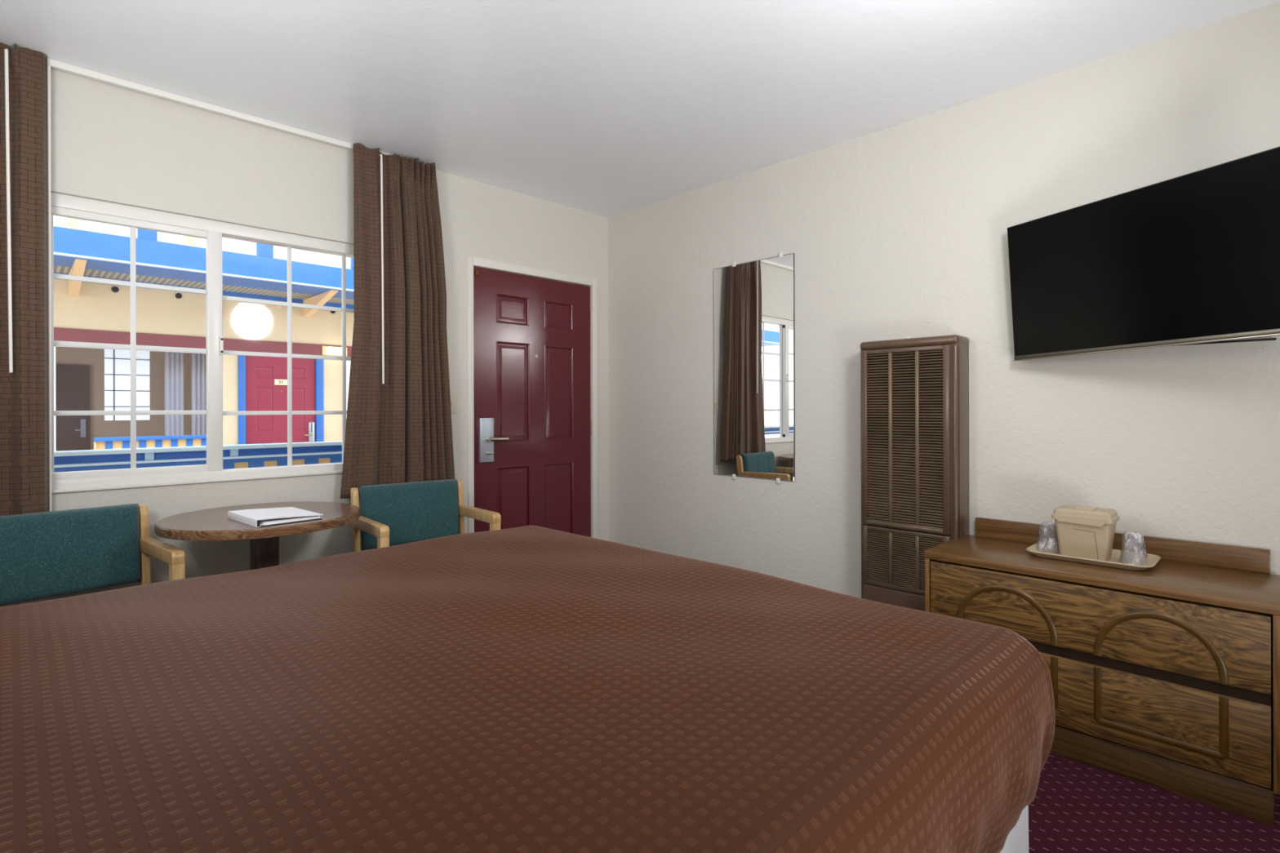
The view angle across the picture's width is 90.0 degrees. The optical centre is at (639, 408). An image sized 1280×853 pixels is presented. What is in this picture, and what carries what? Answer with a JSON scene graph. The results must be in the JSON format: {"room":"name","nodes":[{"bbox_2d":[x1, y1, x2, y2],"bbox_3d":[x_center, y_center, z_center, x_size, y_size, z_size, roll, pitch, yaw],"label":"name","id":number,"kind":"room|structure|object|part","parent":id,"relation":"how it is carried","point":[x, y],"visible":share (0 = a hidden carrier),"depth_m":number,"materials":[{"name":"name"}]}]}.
{"room":"hotel room","nodes":[
{"label":"hotel room","id":0,"kind":"room"},
{"bbox_2d":[0,67,608,607],"bbox_3d":[-1.491,-0.071,3.303,3.431,2.510,0.140,0,0,-45],"label":"wall","id":1,"kind":"structure","parent":0,"point":[109,143],"depth_m":2.96,"materials":[{"name":"beige paint"}]},
{"bbox_2d":[50,191,354,493],"bbox_3d":[-1.905,-0.255,2.859,1.720,1.160,0.112,0,0,-45],"label":"window","id":2,"kind":"structure","parent":1,"relation":"in","point":[214,232],"depth_m":2.83,"materials":[{"name":"white plastic"}]},
{"bbox_3d":[-2.185,-0.254,2.580,0.850,1.111,0.040,0,0,-45],"label":"sliding sash","id":3,"kind":"part","parent":2,"relation":"part of","materials":[{"name":"white plastic"}]},
{"bbox_3d":[-1.903,0.318,2.859,1.720,0.014,0.112,0,0,-45],"label":"sill","id":4,"kind":"part","parent":2,"relation":"part of","materials":[{"name":"white paint"}]},
{"bbox_3d":[-1.633,-0.257,3.175,0.820,1.098,0.024,0,0,-45],"label":"fixed sash","id":5,"kind":"part","parent":2,"relation":"part of","materials":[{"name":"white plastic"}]},
{"bbox_2d":[449,393,457,413],"bbox_3d":[-1.063,-0.029,3.616,0.070,0.113,0.014,0,0,-45],"label":"light switch","id":6,"kind":"object","parent":1,"relation":"attached to","point":[453,396],"visible":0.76,"depth_m":3.63,"materials":[{"name":"beige plastic"}]},
{"bbox_2d":[466,255,598,538],"bbox_3d":[-0.690,0.151,4.085,0.986,2.062,0.150,0,0,-45],"label":"door frame","id":7,"kind":"structure","parent":1,"relation":"attached to","point":[472,262],"depth_m":4.06,"materials":[{"name":"white paint"}]},
{"bbox_2d":[473,266,592,537],"bbox_3d":[-0.636,0.173,4.034,0.906,2.000,0.117,0,0,-45],"label":"door","id":8,"kind":"structure","parent":1,"relation":"in","point":[533,427],"depth_m":4.02,"materials":[{"name":"red paint"}]},
{"bbox_3d":[-0.906,0.186,3.771,0.091,0.260,0.023,0,0,-45],"label":"lock plate","id":9,"kind":"part","parent":8,"relation":"part of","materials":[{"name":"metal"}]},
{"bbox_3d":[-0.843,0.182,3.784,0.128,0.024,0.051,0,0,-45],"label":"lever handle","id":10,"kind":"part","parent":8,"relation":"part of","materials":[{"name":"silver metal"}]},
{"bbox_2d":[0,0,1279,217],"bbox_3d":[0.789,-1.432,0.984,3.831,0.200,6.689,0,0,-45],"label":"ceiling","id":11,"kind":"structure","parent":0,"point":[604,108],"depth_m":2.48,"materials":[{"name":"white paint"}]},
{"bbox_2d":[47,57,391,155],"bbox_3d":[-1.882,-1.312,2.784,2.090,0.026,0.024,0,0,-45],"label":"track","id":12,"kind":"object","parent":11,"relation":"attached to","point":[55,64],"visible":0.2,"depth_m":2.74,"materials":[{"name":"white plastic"}]},
{"bbox_2d":[0,42,51,515],"bbox_3d":[-2.387,-0.443,2.203,0.533,1.774,0.080,0,0,-45],"label":"curtain","id":13,"kind":"object","parent":12,"relation":"hanging from","point":[25,244],"visible":0.95,"depth_m":2.34,"materials":[{"name":"brown fabric"}]},
{"bbox_2d":[340,142,454,498],"bbox_3d":[-1.238,-0.441,3.338,0.619,1.764,0.079,0,0,-45],"label":"curtain","id":14,"kind":"object","parent":12,"relation":"hanging from","point":[398,429],"visible":0.97,"depth_m":3.32,"materials":[{"name":"brown fabric"}]},
{"bbox_2d":[608,1,1279,598],"bbox_3d":[2.016,-0.080,2.329,0.200,2.510,6.489,0,0,-45],"label":"wall","id":15,"kind":"structure","parent":0,"point":[899,231],"depth_m":2.78,"materials":[{"name":"beige paint"}]},
{"bbox_2d":[713,252,795,483],"bbox_3d":[0.627,-0.218,3.588,0.012,1.247,0.544,0,0,-45],"label":"wall mirror","id":16,"kind":"object","parent":15,"relation":"attached to","point":[754,344],"visible":1,"depth_m":3.57,"materials":[{"name":"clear mirror"}]},
{"bbox_2d":[860,334,968,611],"bbox_3d":[1.228,0.410,2.879,0.151,1.473,0.436,0,0,-45],"label":"wall heater","id":17,"kind":"object","parent":15,"relation":"attached to","point":[915,391],"visible":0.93,"depth_m":2.82,"materials":[{"name":"brown metal"}]},
{"bbox_3d":[1.175,0.981,2.839,0.012,0.333,0.387,0,0,-45],"label":"kick plate","id":18,"kind":"part","parent":17,"relation":"part of","materials":[{"name":"brown metal"}]},
{"bbox_2d":[862,344,950,535],"bbox_3d":[1.181,0.134,2.846,0.035,0.807,0.387,0,0,-45],"label":"grille","id":19,"kind":"object","parent":17,"relation":"attached to","point":[906,388],"depth_m":2.84,"materials":[{"name":"brown metal"}]},
{"bbox_2d":[862,524,950,595],"bbox_3d":[1.182,0.676,2.846,0.035,0.270,0.387,0,0,-45],"label":"grille","id":20,"kind":"object","parent":17,"relation":"attached to","point":[894,556],"depth_m":2.86,"materials":[{"name":"brown metal"}]},
{"bbox_3d":[1.330,0.438,2.693,0.031,1.417,0.022,0,0,-45],"label":"corner moulding","id":21,"kind":"part","parent":17,"relation":"part of","materials":[{"name":"brown metal"}]},
{"bbox_2d":[1007,146,1279,360],"bbox_3d":[1.845,-0.477,2.227,0.333,0.567,0.978,0,0,-25],"label":"television","id":22,"kind":"object","parent":15,"relation":"attached to","point":[1193,258],"visible":1,"depth_m":2.13,"materials":[{"name":"grey"}]},
{"bbox_2d":[1028,752,1279,852],"bbox_3d":[0.796,1.278,0.984,3.831,0.200,6.689,0,0,-45],"label":"floor","id":23,"kind":"structure","parent":0,"point":[1077,806],"depth_m":1.83,"materials":[{"name":"red carpet"}]},
{"bbox_2d":[0,503,185,605],"bbox_3d":[-1.996,0.781,2.231,0.477,0.807,0.572,0,0,39],"label":"armchair","id":24,"kind":"object","parent":23,"relation":"on","point":[45,554],"visible":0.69,"depth_m":2.35,"materials":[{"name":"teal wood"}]},
{"bbox_3d":[-1.977,0.785,2.556,0.096,0.799,0.028,0,0,39],"label":"leg","id":25,"kind":"part","parent":24,"relation":"part of","materials":[{"name":"brown wood"}]},
{"bbox_3d":[-1.822,0.538,2.431,0.442,0.056,0.042,0,0,39],"label":"armrest","id":26,"kind":"part","parent":24,"relation":"part of","materials":[{"name":"brown wood"}]},
{"bbox_3d":[-1.669,0.864,2.307,0.046,0.640,0.040,0,0,39],"label":"leg","id":27,"kind":"part","parent":24,"relation":"part of","materials":[{"name":"brown wood"}]},
{"bbox_2d":[154,501,359,569],"bbox_3d":[-1.541,0.809,2.628,0.720,0.750,0.720,0,0,-45],"label":"round table","id":28,"kind":"object","parent":23,"relation":"on","point":[214,524],"visible":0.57,"depth_m":2.50,"materials":[{"name":"brown wood"}]},
{"bbox_2d":[227,506,323,527],"bbox_3d":[-1.434,0.419,2.517,0.301,0.028,0.238,0,0,40],"label":"ring binder","id":29,"kind":"object","parent":28,"relation":"on","point":[257,517],"visible":1,"depth_m":2.46,"materials":[{"name":"white plastic"}]},
{"bbox_2d":[350,479,501,551],"bbox_3d":[-1.038,0.779,3.100,0.572,0.807,0.477,0,0,-40],"label":"armchair","id":30,"kind":"object","parent":23,"relation":"on","point":[393,514],"visible":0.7,"depth_m":3.19,"materials":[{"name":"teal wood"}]},
{"bbox_3d":[-1.364,0.784,3.077,0.028,0.799,0.096,0,0,-40],"label":"leg","id":31,"kind":"part","parent":30,"relation":"part of","materials":[{"name":"brown wood"}]},
{"bbox_3d":[-1.237,0.537,2.923,0.042,0.056,0.442,0,0,-40],"label":"armrest","id":32,"kind":"part","parent":30,"relation":"part of","materials":[{"name":"brown wood"}]},
{"bbox_3d":[-1.111,0.863,2.772,0.040,0.640,0.046,0,0,-40],"label":"leg","id":33,"kind":"part","parent":30,"relation":"part of","materials":[{"name":"brown wood"}]},
{"bbox_3d":[-1.158,0.529,3.243,0.494,0.307,0.096,0,0,-40],"label":"backrest","id":34,"kind":"part","parent":30,"relation":"part of","materials":[{"name":"teal fabric"}]},
{"bbox_3d":[-0.955,0.783,3.415,0.028,0.799,0.096,0,0,-40],"label":"leg","id":35,"kind":"part","parent":30,"relation":"part of","materials":[{"name":"brown wood"}]},
{"bbox_3d":[-0.829,0.536,3.261,0.042,0.056,0.442,0,0,-40],"label":"armrest","id":36,"kind":"part","parent":30,"relation":"part of","materials":[{"name":"brown wood"}]},
{"bbox_3d":[-0.703,0.862,3.109,0.040,0.640,0.046,0,0,-40],"label":"leg","id":37,"kind":"part","parent":30,"relation":"part of","materials":[{"name":"brown wood"}]},
{"bbox_2d":[1000,804,1028,852],"bbox_3d":[-0.527,0.865,1.545,2.095,0.633,2.071,0,0,-45],"label":"bed","id":38,"kind":"object","parent":23,"relation":"on","point":[1017,840],"visible":0.03,"depth_m":1.50,"materials":[{"name":"grey fabric"}]},
{"bbox_2d":[0,524,1055,852],"bbox_3d":[-0.473,0.725,1.596,2.086,0.395,2.187,0,0,-45],"label":"bedspread","id":39,"kind":"object","parent":38,"relation":"on","point":[526,689],"visible":1,"depth_m":1.16,"materials":[{"name":"brown fabric"}]},
{"bbox_2d":[924,517,1279,826],"bbox_3d":[1.603,0.822,2.281,0.451,0.709,0.982,0,0,-45],"label":"dresser","id":40,"kind":"object","parent":23,"relation":"on","point":[1166,675],"visible":0.85,"depth_m":2.03,"materials":[{"name":"brown wood"}]},
{"bbox_3d":[1.266,0.829,2.624,0.446,0.500,0.016,0,0,-45],"label":"panel","id":41,"kind":"part","parent":40,"relation":"part of","materials":[{"name":"brown wood"}]},
{"bbox_3d":[1.296,0.717,2.276,0.007,0.174,0.325,0,0,-45],"label":"moulding","id":42,"kind":"part","parent":40,"relation":"part of","materials":[{"name":"brown wood"}]},
{"bbox_3d":[1.297,0.935,2.276,0.007,0.184,0.325,0,0,-45],"label":"moulding","id":43,"kind":"part","parent":40,"relation":"part of","materials":[{"name":"brown wood"}]},
{"bbox_2d":[1026,541,1160,570],"bbox_3d":[1.639,0.535,2.323,0.252,0.024,0.376,0,0,-45],"label":"serving tray","id":44,"kind":"object","parent":40,"relation":"on","point":[1152,559],"visible":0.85,"depth_m":2.28,"materials":[{"name":"beige plastic"}]},
{"bbox_2d":[1036,521,1060,552],"bbox_3d":[1.549,0.484,2.421,0.082,0.110,0.082,0,0,-45],"label":"cup","id":45,"kind":"object","parent":44,"relation":"on","point":[1040,545],"visible":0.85,"depth_m":2.42,"materials":[{"name":"clear plastic"}]},
{"bbox_2d":[1051,504,1119,561],"bbox_3d":[1.615,0.450,2.321,0.141,0.179,0.184,0,0,-45],"label":"ice bucket","id":46,"kind":"object","parent":44,"relation":"on","point":[1087,532],"visible":0.94,"depth_m":2.28,"materials":[{"name":"beige plastic"}]},
{"bbox_3d":[1.615,0.388,2.321,0.141,0.050,0.184,0,0,-45],"label":"bucket lid","id":47,"kind":"part","parent":46,"relation":"part of","materials":[{"name":"beige plastic"}]},
{"bbox_2d":[1118,531,1147,565],"bbox_3d":[1.714,0.484,2.227,0.083,0.110,0.081,0,0,-45],"label":"cup","id":48,"kind":"object","parent":44,"relation":"on","point":[1143,558],"visible":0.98,"depth_m":2.22,"materials":[{"name":"clear plastic"}]},
{"bbox_3d":[1.454,0.696,2.138,0.028,0.218,0.932,0,0,-45],"label":"drawer","id":49,"kind":"part","parent":40,"relation":"part of","materials":[{"name":"brown wood"}]},
{"bbox_3d":[1.457,0.822,2.141,0.023,0.034,0.932,0,0,-45],"label":"finger pull","id":50,"kind":"part","parent":40,"relation":"part of","materials":[{"name":"brown wood"}]},
{"bbox_3d":[1.454,0.955,2.138,0.028,0.232,0.932,0,0,-45],"label":"drawer","id":51,"kind":"part","parent":40,"relation":"part of","materials":[{"name":"brown wood"}]},
{"bbox_3d":[1.595,0.934,1.973,0.007,0.184,0.325,0,0,-45],"label":"moulding","id":52,"kind":"part","parent":40,"relation":"part of","materials":[{"name":"brown wood"}]},
{"bbox_3d":[1.594,0.716,1.973,0.007,0.174,0.325,0,0,-45],"label":"moulding","id":53,"kind":"part","parent":40,"relation":"part of","materials":[{"name":"brown wood"}]},
{"bbox_3d":[1.939,0.827,1.941,0.446,0.500,0.022,0,0,-45],"label":"panel","id":54,"kind":"part","parent":40,"relation":"part of","materials":[{"name":"brown wood"}]},
{"label":"outside","id":55,"kind":"structure","parent":0,"visible":0},
{"bbox_3d":[-10.839,4.306,13.863,28.000,0.200,25.020,0,0,-45],"label":"ground","id":56,"kind":"structure","parent":55,"visible":0},
{"bbox_2d":[53,215,354,451],"bbox_3d":[-5.173,-0.307,9.525,22.000,9.000,2.970,0,0,-45],"label":"building","id":57,"kind":"structure","parent":56,"relation":"on","point":[86,378],"depth_m":8.54,"materials":[{"name":"beige paint"}]},
{"bbox_3d":[-7.907,0.299,8.739,0.600,1.800,0.050,0,0,-45],"label":"door","id":58,"kind":"part","parent":57,"relation":"part of","materials":[{"name":"grey"}]},
{"bbox_2d":[111,286,119,292],"bbox_3d":[-6.492,-1.472,7.918,0.072,0.072,0.012,0,0,-45],"label":"round vent","id":59,"kind":"object","parent":57,"relation":"attached to","point":[114,289],"depth_m":7.92,"materials":[{"name":"black metal"}]},
{"bbox_3d":[-5.580,-2.307,7.247,0.170,0.800,0.050,0,0,-45],"label":"post","id":60,"kind":"part","parent":57,"relation":"part of","materials":[{"name":"blue paint"}]},
{"bbox_2d":[93,435,206,449],"bbox_3d":[-5.342,0.750,7.159,1.165,0.885,0.100,0,0,-45],"label":"balcony railing","id":61,"kind":"object","parent":57,"relation":"attached to","point":[114,442],"visible":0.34,"depth_m":7.08,"materials":[{"name":"blue metal"}]},
{"bbox_3d":[-5.752,0.771,6.755,0.013,0.846,0.060,0,0,-45],"label":"post","id":62,"kind":"part","parent":61,"relation":"part of","materials":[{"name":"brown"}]},
{"bbox_3d":[-5.371,0.328,7.131,1.085,0.040,0.100,0,0,-45],"label":"rail","id":63,"kind":"part","parent":61,"relation":"part of","materials":[{"name":"blue metal"}]},
{"bbox_2d":[164,351,184,435],"bbox_3d":[-6.366,-0.105,8.756,0.220,1.600,0.050,0,0,-45],"label":"curtain","id":64,"kind":"object","parent":57,"relation":"hanging from","point":[174,362],"depth_m":8.75,"materials":[{"name":"white fabric"}]},
{"bbox_2d":[175,293,182,298],"bbox_3d":[-6.033,-1.473,8.370,0.072,0.072,0.012,0,0,-45],"label":"round vent","id":65,"kind":"object","parent":57,"relation":"attached to","point":[178,295],"depth_m":8.37,"materials":[{"name":"black metal"}]},
{"bbox_2d":[191,353,206,435],"bbox_3d":[-6.152,-0.105,8.966,0.220,1.600,0.050,0,0,-45],"label":"curtain","id":66,"kind":"object","parent":57,"relation":"hanging from","point":[198,367],"depth_m":8.94,"materials":[{"name":"white fabric"}]},
{"bbox_3d":[-5.014,-1.566,9.361,22.000,0.066,0.030,0,0,-45],"label":"wall trim","id":67,"kind":"part","parent":57,"relation":"part of","materials":[{"name":"blue paint"}]},
{"bbox_3d":[-4.736,-2.308,8.079,0.175,0.800,0.050,0,0,-45],"label":"post","id":68,"kind":"part","parent":57,"relation":"part of","materials":[{"name":"blue paint"}]},
{"bbox_2d":[237,355,324,444],"bbox_3d":[-5.170,0.216,9.248,1.110,1.992,0.167,0,0,-45],"label":"door","id":69,"kind":"structure","parent":57,"relation":"attached to","point":[262,380],"depth_m":9.20,"materials":[{"name":"red paint"}]},
{"bbox_3d":[-5.176,-0.379,9.229,0.170,0.082,0.016,0,0,-45],"label":"number plate","id":70,"kind":"part","parent":69,"relation":"part of","materials":[{"name":"beige"}]},
{"bbox_3d":[-4.883,0.349,9.510,0.080,0.285,0.024,0,0,-45],"label":"lock plate","id":71,"kind":"part","parent":69,"relation":"part of","materials":[{"name":"metal"}]},
{"bbox_2d":[322,346,346,356],"bbox_3d":[-4.607,-0.869,9.690,0.360,0.140,0.090,0,0,-45],"label":"wall lamp","id":72,"kind":"object","parent":57,"relation":"attached to","point":[326,350],"visible":0.7,"depth_m":9.64,"materials":[{"name":"beige"}]},
{"bbox_3d":[-4.596,-0.874,9.694,0.260,0.100,0.080,0,0,-45],"label":"lamp shade","id":73,"kind":"part","parent":72,"relation":"part of","materials":[{"name":"beige"}]},
{"bbox_3d":[-3.917,-2.311,8.886,0.170,0.800,0.050,0,0,-45],"label":"post","id":74,"kind":"part","parent":57,"relation":"part of","materials":[{"name":"blue paint"}]},
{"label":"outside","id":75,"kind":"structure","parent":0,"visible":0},
{"bbox_3d":[-1.893,1.320,4.062,11.000,0.230,1.511,0,0,-45],"label":"floor","id":76,"kind":"structure","parent":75,"visible":0},
{"bbox_2d":[53,440,342,472],"bbox_3d":[-2.384,0.704,4.559,9.000,0.923,0.155,0,0,-45],"label":"balcony railing","id":77,"kind":"object","parent":76,"relation":"on","point":[262,455],"visible":0.19,"depth_m":4.10,"materials":[{"name":"blue metal"}]},
{"bbox_3d":[-2.387,0.255,4.561,9.000,0.025,0.150,0,0,-45],"label":"rail","id":78,"kind":"part","parent":77,"relation":"part of","materials":[{"name":"blue metal"}]}
]}

